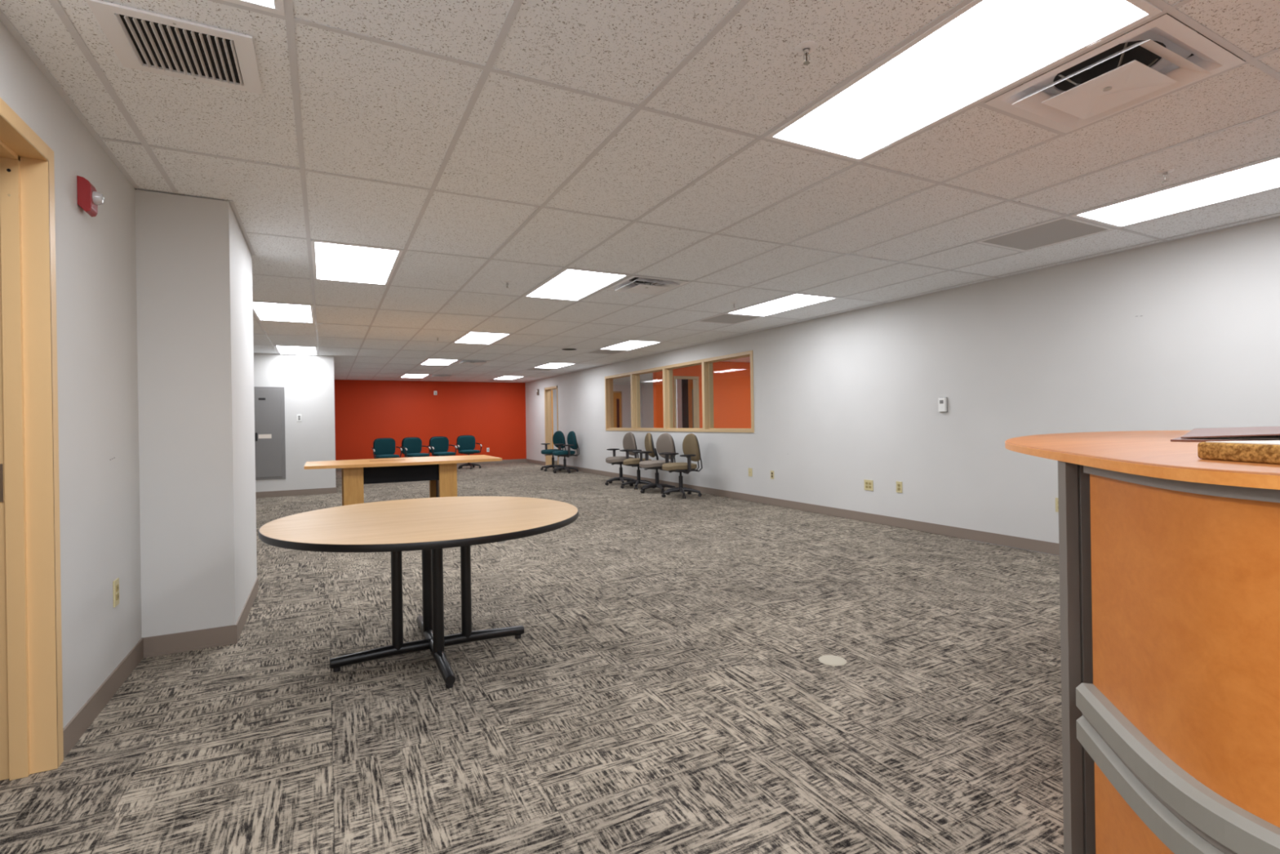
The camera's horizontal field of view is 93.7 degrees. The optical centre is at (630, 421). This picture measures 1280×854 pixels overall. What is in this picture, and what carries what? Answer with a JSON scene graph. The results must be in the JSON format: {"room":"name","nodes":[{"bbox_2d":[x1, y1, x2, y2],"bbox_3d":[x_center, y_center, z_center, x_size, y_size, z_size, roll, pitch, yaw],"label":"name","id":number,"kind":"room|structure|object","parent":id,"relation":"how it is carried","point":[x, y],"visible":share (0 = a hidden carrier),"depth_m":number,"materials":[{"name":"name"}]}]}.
{"room":"office","nodes":[
{"label":"office","id":0,"kind":"room"},
{"bbox_2d":[0,20,142,728],"bbox_3d":[-1.029,-0.070,-0.050,0.151,2.540,7.044,-1,0,-27],"label":"wall","id":1,"kind":"structure","parent":0,"point":[96,317],"depth_m":2.49,"materials":[{"name":"white paint"}]},
{"bbox_2d":[76,175,104,217],"bbox_3d":[-2.182,-0.910,2.433,0.076,0.139,0.076,-1,0,-27],"label":"fire alarm","id":2,"kind":"object","parent":1,"relation":"attached to","point":[89,199],"visible":1,"depth_m":2.40,"materials":[{"name":"red plastic"}]},
{"bbox_2d":[62,638,143,758],"bbox_3d":[-2.292,1.170,2.637,0.008,0.100,1.091,-1,0,-27],"label":"baseboard","id":3,"kind":"structure","parent":1,"relation":"attached to","point":[76,727],"depth_m":2.52,"materials":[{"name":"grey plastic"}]},
{"bbox_2d":[112,577,119,607],"bbox_3d":[-2.352,0.781,2.746,0.010,0.120,0.070,-1,0,-27],"label":"wall socket","id":4,"kind":"object","parent":1,"relation":"attached to","point":[115,583],"visible":1,"depth_m":2.73,"materials":[{"name":"beige plastic"}]},
{"bbox_2d":[115,592,119,600],"bbox_3d":[-2.350,0.801,2.747,0.004,0.028,0.032,-1,0,-27],"label":"receptacle","id":5,"kind":"object","parent":4,"relation":"attached to","point":[117,593],"depth_m":2.75,"materials":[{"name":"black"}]},
{"bbox_2d":[134,189,257,637],"bbox_3d":[-2.715,0.010,3.708,0.559,2.434,1.186,-1,0,-27],"label":"wall column","id":6,"kind":"structure","parent":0,"point":[193,257],"depth_m":3.23,"materials":[{"name":"white paint"}]},
{"bbox_2d":[142,624,237,657],"bbox_3d":[-2.354,1.171,3.210,0.417,0.100,0.014,-1,0,-27],"label":"baseboard","id":7,"kind":"structure","parent":6,"relation":"attached to","point":[158,645],"depth_m":3.21,"materials":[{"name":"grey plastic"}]},
{"bbox_2d":[235,576,258,640],"bbox_3d":[-2.444,1.173,3.837,0.008,0.100,1.186,-1,0,-27],"label":"baseboard","id":8,"kind":"structure","parent":6,"relation":"attached to","point":[242,620],"depth_m":3.73,"materials":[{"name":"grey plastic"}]},
{"bbox_2d":[253,353,335,492],"bbox_3d":[-6.520,0.017,10.101,2.760,2.540,0.150,-1,0,-27],"label":"wall","id":9,"kind":"structure","parent":0,"point":[307,381],"depth_m":10.44,"materials":[{"name":"white paint"}]},
{"bbox_2d":[253,386,285,479],"bbox_3d":[-6.155,0.194,10.183,0.500,1.575,0.030,-1,0,-27],"label":"electrical panel","id":10,"kind":"object","parent":9,"relation":"attached to","point":[269,402],"visible":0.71,"depth_m":10.19,"materials":[{"name":"grey metal"}]},
{"bbox_2d":[255,487,336,497],"bbox_3d":[-6.463,1.236,10.028,2.760,0.100,0.014,-1,0,-27],"label":"baseboard","id":11,"kind":"structure","parent":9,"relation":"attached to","point":[331,490],"depth_m":10.37,"materials":[{"name":"brown plastic"}]},
{"bbox_2d":[296,413,302,421],"bbox_3d":[-5.749,-0.069,10.405,0.075,0.120,0.009,-1,0,-27],"label":"light switch","id":12,"kind":"object","parent":9,"relation":"attached to","point":[299,416],"visible":1,"depth_m":10.40,"materials":[{"name":"white plastic"}]},
{"bbox_2d":[333,379,526,460],"bbox_3d":[-5.573,0.012,17.335,5.500,2.560,0.150,-1,0,-27],"label":"wall","id":13,"kind":"structure","parent":0,"point":[494,413],"depth_m":17.17,"materials":[{"name":"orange paint"}]},
{"bbox_2d":[335,458,526,471],"bbox_3d":[-5.583,1.222,17.228,5.350,0.100,0.014,-1,0,-27],"label":"baseboard","id":14,"kind":"structure","parent":13,"relation":"attached to","point":[513,460],"depth_m":18.07,"materials":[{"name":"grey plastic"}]},
{"bbox_2d":[0,460,1063,853],"bbox_3d":[-0.386,1.220,8.100,12.564,0.060,21.000,-1,0,-27],"label":"floor","id":15,"kind":"structure","parent":0,"point":[665,688],"depth_m":2.51,"materials":[{"name":"grey carpet"}]},
{"bbox_2d":[371,437,402,458],"bbox_3d":[-5.781,0.830,14.223,0.647,0.891,0.640,-1,0,-35],"label":"chair","id":16,"kind":"object","parent":15,"relation":"on","point":[383,447],"visible":0.65,"depth_m":14.32,"materials":[{"name":"teal fabric"}]},
{"bbox_2d":[303,454,502,506],"bbox_3d":[-2.896,0.859,7.721,2.260,0.742,1.220,-1,0,-27],"label":"conference table","id":17,"kind":"object","parent":15,"relation":"on","point":[441,472],"visible":0.67,"depth_m":7.38,"materials":[{"name":"brown wood"}]},
{"bbox_2d":[400,436,431,457],"bbox_3d":[-5.244,0.821,14.665,0.640,0.891,0.647,-1,0,43],"label":"chair","id":18,"kind":"object","parent":15,"relation":"on","point":[411,446],"visible":0.69,"depth_m":14.73,"materials":[{"name":"teal fabric"}]},
{"bbox_2d":[258,496,578,688],"bbox_3d":[-1.029,0.840,3.111,1.524,0.720,1.524,-1,0,-27],"label":"round table","id":19,"kind":"object","parent":15,"relation":"on","point":[432,525],"visible":1,"depth_m":2.95,"materials":[{"name":"brown wood"}]},
{"bbox_2d":[427,435,457,456],"bbox_3d":[-4.724,0.813,15.099,0.647,0.891,0.640,-1,0,-43],"label":"chair","id":20,"kind":"object","parent":15,"relation":"on","point":[439,445],"visible":0.74,"depth_m":15.18,"materials":[{"name":"teal fabric"}]},
{"bbox_2d":[455,435,482,469],"bbox_3d":[-4.351,0.807,16.131,0.647,0.891,0.640,-1,0,-33],"label":"chair","id":21,"kind":"object","parent":15,"relation":"on","point":[465,444],"visible":0.99,"depth_m":16.21,"materials":[{"name":"teal fabric"}]},
{"bbox_2d":[540,431,565,471],"bbox_3d":[-1.956,0.723,15.059,0.651,0.984,0.634,-1,0,8],"label":"chair","id":22,"kind":"object","parent":15,"relation":"on","point":[558,437],"visible":0.67,"depth_m":15.06,"materials":[{"name":"teal fabric"}]},
{"bbox_2d":[552,431,579,473],"bbox_3d":[-1.582,0.717,14.353,0.651,0.984,0.634,-1,0,23],"label":"chair","id":23,"kind":"object","parent":15,"relation":"on","point":[572,443],"visible":1,"depth_m":14.29,"materials":[{"name":"teal fabric"}]},
{"bbox_2d":[604,432,639,485],"bbox_3d":[-0.173,0.695,11.380,0.629,0.984,0.655,-1,0,8],"label":"chair","id":24,"kind":"object","parent":15,"relation":"on","point":[628,440],"visible":0.75,"depth_m":11.35,"materials":[{"name":"grey fabric"}]},
{"bbox_2d":[620,432,658,489],"bbox_3d":[0.149,0.690,10.736,0.629,0.984,0.655,-1,0,26],"label":"chair","id":25,"kind":"object","parent":15,"relation":"on","point":[649,444],"visible":0.8,"depth_m":10.67,"materials":[{"name":"beige fabric"}]},
{"bbox_2d":[639,432,675,493],"bbox_3d":[0.461,0.685,10.086,0.629,0.984,0.660,-1,0,0],"label":"chair","id":26,"kind":"object","parent":15,"relation":"on","point":[664,442],"visible":0.86,"depth_m":10.07,"materials":[{"name":"grey fabric"}]},
{"bbox_2d":[661,433,702,498],"bbox_3d":[0.798,0.679,9.428,0.629,0.984,0.655,-1,0,12],"label":"chair","id":27,"kind":"object","parent":15,"relation":"on","point":[691,447],"visible":1,"depth_m":9.38,"materials":[{"name":"beige fabric"}]},
{"bbox_2d":[818,654,846,665],"bbox_3d":[0.990,1.167,2.939,0.132,0.004,0.132,-1,0,-27],"label":"floor outlet cover","id":28,"kind":"object","parent":15,"relation":"on","point":[831,660],"visible":1,"depth_m":2.93,"materials":[{"name":"beige plastic"}]},
{"bbox_2d":[1004,430,1279,853],"bbox_3d":[1.995,0.608,1.928,1.347,1.090,3.272,-1,0,24],"label":"reception desk","id":29,"kind":"object","parent":15,"relation":"on","point":[1170,555],"visible":0.96,"depth_m":1.14,"materials":[{"name":"brown wood"}]},
{"bbox_2d":[1005,430,1279,475],"bbox_3d":[1.986,0.075,1.929,1.344,0.025,3.271,-1,0,24],"label":"countertop","id":30,"kind":"structure","parent":29,"relation":"on","point":[1153,447],"depth_m":1.63,"materials":[{"name":"brown wood"}]},
{"bbox_2d":[1170,426,1279,441],"bbox_3d":[2.156,0.032,1.939,0.562,0.054,0.697,-1,0,-32],"label":"leather folder","id":31,"kind":"object","parent":29,"relation":"on","point":[1267,433],"visible":1,"depth_m":1.98,"materials":[{"name":"brown"}]},
{"bbox_2d":[1197,440,1279,464],"bbox_3d":[1.282,0.056,0.993,0.280,0.036,0.450,-1,0,2],"label":"cork board","id":32,"kind":"object","parent":29,"relation":"on","point":[1255,451],"visible":1,"depth_m":1.13,"materials":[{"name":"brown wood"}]},
{"bbox_2d":[551,381,653,460],"bbox_3d":[1.889,-0.146,13.255,4.090,2.600,14.200,-1,0,-27],"label":"wall","id":33,"kind":"structure","parent":0,"point":[646,411],"depth_m":19.99,"materials":[{"name":"white paint"}]},
{"bbox_2d":[613,391,622,427],"bbox_3d":[-0.709,0.095,19.711,0.980,2.200,0.034,-1,0,-27],"label":"door","id":34,"kind":"structure","parent":33,"relation":"in","point":[617,395],"depth_m":19.84,"materials":[{"name":"brown wood"}]},
{"bbox_2d":[0,0,1279,382],"bbox_3d":[-2.085,-1.272,7.253,8.410,0.102,21.300,-1,0,-27],"label":"ceiling","id":35,"kind":"structure","parent":0,"point":[487,143],"depth_m":2.88,"materials":[{"name":"grey"}]},
{"bbox_2d":[85,0,262,94],"bbox_3d":[-1.478,-1.225,1.992,0.410,0.014,0.364,-1,0,-27],"label":"ceiling vent","id":36,"kind":"object","parent":35,"relation":"in","point":[141,40],"visible":1,"depth_m":1.97,"materials":[{"name":"white metal"}]},
{"bbox_2d":[222,0,284,16],"bbox_3d":[-1.044,-1.262,1.163,0.586,0.056,1.195,-1,0,-27],"label":"ceiling light","id":37,"kind":"object","parent":35,"relation":"attached to","point":[275,6],"visible":0.85,"depth_m":1.78,"materials":[{"name":"white plastic"}]},
{"bbox_2d":[253,300,315,323],"bbox_3d":[-3.813,-1.218,6.594,0.586,0.056,1.195,-1,0,-27],"label":"ceiling light","id":38,"kind":"object","parent":35,"relation":"attached to","point":[263,311],"visible":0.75,"depth_m":6.55,"materials":[{"name":"white plastic"}]},
{"bbox_2d":[274,345,317,355],"bbox_3d":[-5.474,-1.192,9.853,0.586,0.056,1.195,-1,0,-27],"label":"ceiling light","id":39,"kind":"object","parent":35,"relation":"attached to","point":[301,350],"visible":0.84,"depth_m":9.85,"materials":[{"name":"white plastic"}]},
{"bbox_2d":[311,240,403,285],"bbox_3d":[-2.162,-1.244,4.699,0.586,0.056,1.195,-1,0,-27],"label":"ceiling light","id":40,"kind":"object","parent":35,"relation":"attached to","point":[331,261],"visible":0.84,"depth_m":4.62,"materials":[{"name":"white plastic"}]},
{"bbox_2d":[400,373,428,377],"bbox_3d":[-5.516,-1.191,15.305,0.586,0.056,1.195,-1,0,-27],"label":"ceiling light","id":41,"kind":"object","parent":35,"relation":"attached to","point":[405,375],"visible":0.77,"depth_m":15.31,"materials":[{"name":"white plastic"}]},
{"bbox_2d":[419,359,458,365],"bbox_3d":[-3.855,-1.218,12.046,0.586,0.056,1.195,-1,0,-27],"label":"ceiling light","id":42,"kind":"object","parent":35,"relation":"attached to","point":[428,362],"visible":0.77,"depth_m":12.03,"materials":[{"name":"white plastic"}]},
{"bbox_2d":[428,373,454,377],"bbox_3d":[-4.835,-1.207,15.310,0.586,0.126,0.586,-1,0,-27],"label":"ceiling vent","id":43,"kind":"object","parent":35,"relation":"in","point":[433,375],"visible":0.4,"depth_m":15.34,"materials":[{"name":"grey metal"}]},
{"bbox_2d":[456,360,489,364],"bbox_3d":[-3.174,-1.233,12.052,0.586,0.126,0.586,-1,0,-27],"label":"ceiling vent","id":44,"kind":"object","parent":35,"relation":"in","point":[460,362],"visible":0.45,"depth_m":12.05,"materials":[{"name":"grey metal"}]},
{"bbox_2d":[453,331,511,344],"bbox_3d":[-2.194,-1.244,8.788,0.586,0.056,1.195,-1,0,-27],"label":"ceiling light","id":45,"kind":"object","parent":35,"relation":"attached to","point":[471,337],"visible":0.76,"depth_m":8.78,"materials":[{"name":"white plastic"}]},
{"bbox_2d":[488,379,511,381],"bbox_3d":[-3.760,-1.207,17.227,0.586,0.027,0.586,-1,0,-27],"label":"ceiling vent","id":46,"kind":"object","parent":35,"relation":"in","point":[489,380],"visible":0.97,"depth_m":17.24,"materials":[{"name":"grey plastic"}]},
{"bbox_2d":[502,280,511,288],"bbox_3d":[-1.090,-1.214,5.302,0.072,0.055,0.072,-1,0,40],"label":"sprinkler head","id":47,"kind":"object","parent":35,"relation":"attached to","point":[507,283],"visible":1,"depth_m":5.29},
{"bbox_2d":[492,376,524,379],"bbox_3d":[-3.345,-1.226,16.412,0.586,0.056,1.195,-1,0,-27],"label":"ceiling light","id":48,"kind":"object","parent":35,"relation":"attached to","point":[501,377],"visible":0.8,"depth_m":16.44,"materials":[{"name":"white plastic"}]},
{"bbox_2d":[526,368,556,370],"bbox_3d":[-2.098,-1.234,13.969,0.586,0.027,0.586,-1,0,-27],"label":"ceiling vent","id":49,"kind":"object","parent":35,"relation":"in","point":[530,369],"visible":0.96,"depth_m":14.00,"materials":[{"name":"grey plastic"}]},
{"bbox_2d":[532,362,576,368],"bbox_3d":[-1.683,-1.252,13.154,0.586,0.056,1.195,-1,0,-27],"label":"ceiling light","id":50,"kind":"object","parent":35,"relation":"attached to","point":[552,365],"visible":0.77,"depth_m":13.13,"materials":[{"name":"white plastic"}]},
{"bbox_2d":[560,347,577,350],"bbox_3d":[-1.043,-1.230,10.198,0.290,0.020,0.290,-1,0,-27],"label":"ceiling vent","id":51,"kind":"object","parent":35,"relation":"in","point":[563,348],"visible":1,"depth_m":10.12,"materials":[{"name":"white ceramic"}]},
{"bbox_2d":[523,267,630,301],"bbox_3d":[-0.533,-1.270,5.529,0.586,0.056,1.195,-1,0,-27],"label":"ceiling light","id":52,"kind":"object","parent":35,"relation":"attached to","point":[569,284],"visible":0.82,"depth_m":5.46,"materials":[{"name":"white plastic"}]},
{"bbox_2d":[584,349,627,354],"bbox_3d":[-0.437,-1.260,10.710,0.586,0.027,0.586,-1,0,-27],"label":"ceiling vent","id":53,"kind":"object","parent":35,"relation":"in","point":[597,351],"visible":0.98,"depth_m":10.70,"materials":[{"name":"grey plastic"}]},
{"bbox_2d":[599,340,661,351],"bbox_3d":[-0.022,-1.278,9.895,0.586,0.056,1.195,-1,0,-27],"label":"ceiling light","id":54,"kind":"object","parent":35,"relation":"attached to","point":[628,345],"visible":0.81,"depth_m":9.90,"materials":[{"name":"white plastic"}]},
{"bbox_2d":[604,275,689,294],"bbox_3d":[0.148,-1.286,5.535,0.586,0.126,0.586,-1,0,-27],"label":"ceiling vent","id":55,"kind":"object","parent":35,"relation":"in","point":[624,286],"visible":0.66,"depth_m":5.55,"materials":[{"name":"white metal"}]},
{"bbox_2d":[697,313,762,324],"bbox_3d":[1.224,-1.286,7.452,0.586,0.027,0.586,-1,0,-27],"label":"ceiling vent","id":56,"kind":"object","parent":35,"relation":"in","point":[726,318],"visible":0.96,"depth_m":7.44,"materials":[{"name":"grey plastic"}]},
{"bbox_2d":[725,293,837,316],"bbox_3d":[1.639,-1.304,6.637,0.586,0.056,1.195,-1,0,-27],"label":"ceiling light","id":57,"kind":"object","parent":35,"relation":"attached to","point":[796,300],"visible":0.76,"depth_m":6.58,"materials":[{"name":"white plastic"}]},
{"bbox_2d":[795,40,817,65],"bbox_3d":[0.596,-1.241,2.031,0.072,0.055,0.072,-1,0,-27],"label":"sprinkler head","id":58,"kind":"object","parent":35,"relation":"attached to","point":[812,45],"visible":1,"depth_m":2.02},
{"bbox_2d":[764,0,1162,162],"bbox_3d":[1.128,-1.296,2.271,0.586,0.056,1.195,-1,0,-27],"label":"ceiling light","id":59,"kind":"object","parent":35,"relation":"attached to","point":[985,48],"visible":0.89,"depth_m":2.16,"materials":[{"name":"white plastic"}]},
{"bbox_2d":[976,217,1114,251],"bbox_3d":[2.885,-1.312,4.193,0.586,0.027,0.586,-1,0,-27],"label":"ceiling vent","id":60,"kind":"object","parent":35,"relation":"in","point":[1064,228],"visible":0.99,"depth_m":4.17,"materials":[{"name":"grey metal"}]},
{"bbox_2d":[984,13,1244,133],"bbox_3d":[1.810,-1.312,2.276,0.586,0.126,0.586,-1,0,-27],"label":"ceiling vent","id":61,"kind":"object","parent":35,"relation":"in","point":[1133,83],"visible":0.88,"depth_m":2.24,"materials":[{"name":"white metal"}]},
{"bbox_2d":[1155,168,1173,182],"bbox_3d":[2.783,-1.276,3.124,0.072,0.055,0.072,-1,0,40],"label":"sprinkler head","id":62,"kind":"object","parent":35,"relation":"attached to","point":[1169,171],"visible":1,"depth_m":3.12},
{"bbox_2d":[1070,155,1279,228],"bbox_3d":[3.300,-1.331,3.378,0.586,0.056,1.195,-1,0,-27],"label":"ceiling light","id":63,"kind":"object","parent":35,"relation":"attached to","point":[1262,176],"visible":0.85,"depth_m":3.47,"materials":[{"name":"white plastic"}]},
{"bbox_2d":[675,378,682,427],"bbox_3d":[1.879,-0.096,15.686,1.600,2.500,0.120,-1,0,-27],"label":"wall","id":64,"kind":"structure","parent":0,"point":[678,382],"depth_m":15.30,"materials":[{"name":"white paint"}]},
{"bbox_2d":[681,379,693,427],"bbox_3d":[1.784,0.006,15.535,1.010,2.300,0.060,-1,0,-27],"label":"door","id":65,"kind":"structure","parent":64,"relation":"in","point":[686,384],"depth_m":15.36,"materials":[{"name":"brown wood"}]},
{"bbox_2d":[613,356,750,382],"bbox_3d":[1.836,-1.395,13.154,3.940,0.100,14.050,-1,0,-27],"label":"ceiling","id":66,"kind":"structure","parent":0,"point":[648,377],"depth_m":17.82,"materials":[{"name":"white ceramic"}]},
{"bbox_2d":[653,361,751,428],"bbox_3d":[2.022,-0.098,13.446,3.380,2.500,0.120,-1,0,-27],"label":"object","id":67,"kind":"structure","parent":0,"point":[731,380],"depth_m":13.42,"materials":[{"name":"orange paint"}]},
{"bbox_2d":[673,375,699,427],"bbox_3d":[1.187,0.090,13.019,0.640,2.150,0.150,-1,0,-27],"label":"door frame","id":68,"kind":"structure","parent":67,"relation":"in","point":[695,379],"depth_m":13.08,"materials":[{"name":"brown wood"}]},
{"bbox_2d":[524,217,1279,542],"bbox_3d":[1.613,-0.112,9.129,0.151,2.540,21.000,-1,0,-27],"label":"wall","id":69,"kind":"structure","parent":0,"point":[1183,334],"depth_m":5.61,"materials":[{"name":"white paint"}]},
{"bbox_2d":[526,458,545,465],"bbox_3d":[-2.794,1.178,17.637,0.008,0.100,1.820,-1,0,-27],"label":"baseboard","id":70,"kind":"structure","parent":69,"relation":"attached to","point":[534,461],"depth_m":17.59,"materials":[{"name":"brown plastic"}]},
{"bbox_2d":[544,385,559,465],"bbox_3d":[-2.203,0.134,16.789,0.367,2.170,1.885,-1,0,-16],"label":"door","id":71,"kind":"structure","parent":69,"relation":"in","point":[548,391],"depth_m":16.80,"materials":[{"name":"brown wood"}]},
{"bbox_2d":[604,350,754,432],"bbox_3d":[0.679,-0.419,10.951,0.178,1.185,5.110,-1,0,-27],"label":"window","id":72,"kind":"structure","parent":69,"relation":"in","point":[707,363],"depth_m":10.88,"materials":[{"name":"brown"}]},
{"bbox_2d":[748,467,752,476],"bbox_3d":[1.742,0.734,8.728,0.009,0.120,0.085,-1,0,-27],"label":"wall plate","id":73,"kind":"object","parent":69,"relation":"attached to","point":[750,472],"visible":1,"depth_m":8.72,"materials":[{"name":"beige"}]},
{"bbox_2d":[770,470,773,479],"bbox_3d":[1.959,0.734,8.300,0.010,0.115,0.070,-1,0,-27],"label":"wall socket","id":74,"kind":"object","parent":69,"relation":"attached to","point":[771,471],"visible":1,"depth_m":8.30,"materials":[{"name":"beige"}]},
{"bbox_2d":[558,463,1059,555],"bbox_3d":[2.213,1.099,7.815,0.008,0.100,18.130,-1,0,-27],"label":"baseboard","id":75,"kind":"structure","parent":69,"relation":"attached to","point":[1046,547],"depth_m":6.63,"materials":[{"name":"brown plastic"}]},
{"bbox_2d":[863,479,873,490],"bbox_3d":[2.710,0.721,6.829,0.010,0.120,0.125,-1,0,-27],"label":"wall socket","id":76,"kind":"object","parent":69,"relation":"attached to","point":[868,484],"visible":1,"depth_m":6.82,"materials":[{"name":"beige plastic"}]},
{"bbox_2d":[896,480,902,493],"bbox_3d":[2.895,0.703,6.465,0.010,0.120,0.075,-1,0,-27],"label":"wall socket","id":77,"kind":"object","parent":69,"relation":"attached to","point":[899,484],"visible":1,"depth_m":6.46,"materials":[{"name":"beige plastic"}]},
{"bbox_2d":[937,396,947,412],"bbox_3d":[3.113,-0.170,5.983,0.034,0.148,0.084,-1,0,-27],"label":"thermostat","id":78,"kind":"object","parent":69,"relation":"attached to","point":[942,402],"visible":1,"depth_m":5.96,"materials":[{"name":"white plastic"}]},
{"bbox_2d":[1055,497,1058,511],"bbox_3d":[3.617,0.702,5.048,0.010,0.120,0.075,-1,0,-27],"label":"wall socket","id":79,"kind":"object","parent":69,"relation":"attached to","point":[1056,499],"visible":0.3,"depth_m":5.07,"materials":[{"name":"beige plastic"}]},
{"bbox_3d":[-2.862,-0.046,1.123,2.050,2.550,3.400,-1,0,-27],"label":"wall","id":80,"kind":"structure","parent":0,"visible":0},
{"bbox_2d":[0,97,63,780],"bbox_3d":[-2.242,0.127,1.427,0.997,2.185,1.120,-1,0,-27],"label":"door","id":81,"kind":"structure","parent":80,"relation":"in","point":[32,741],"depth_m":2.07,"materials":[{"name":"brown wood"}]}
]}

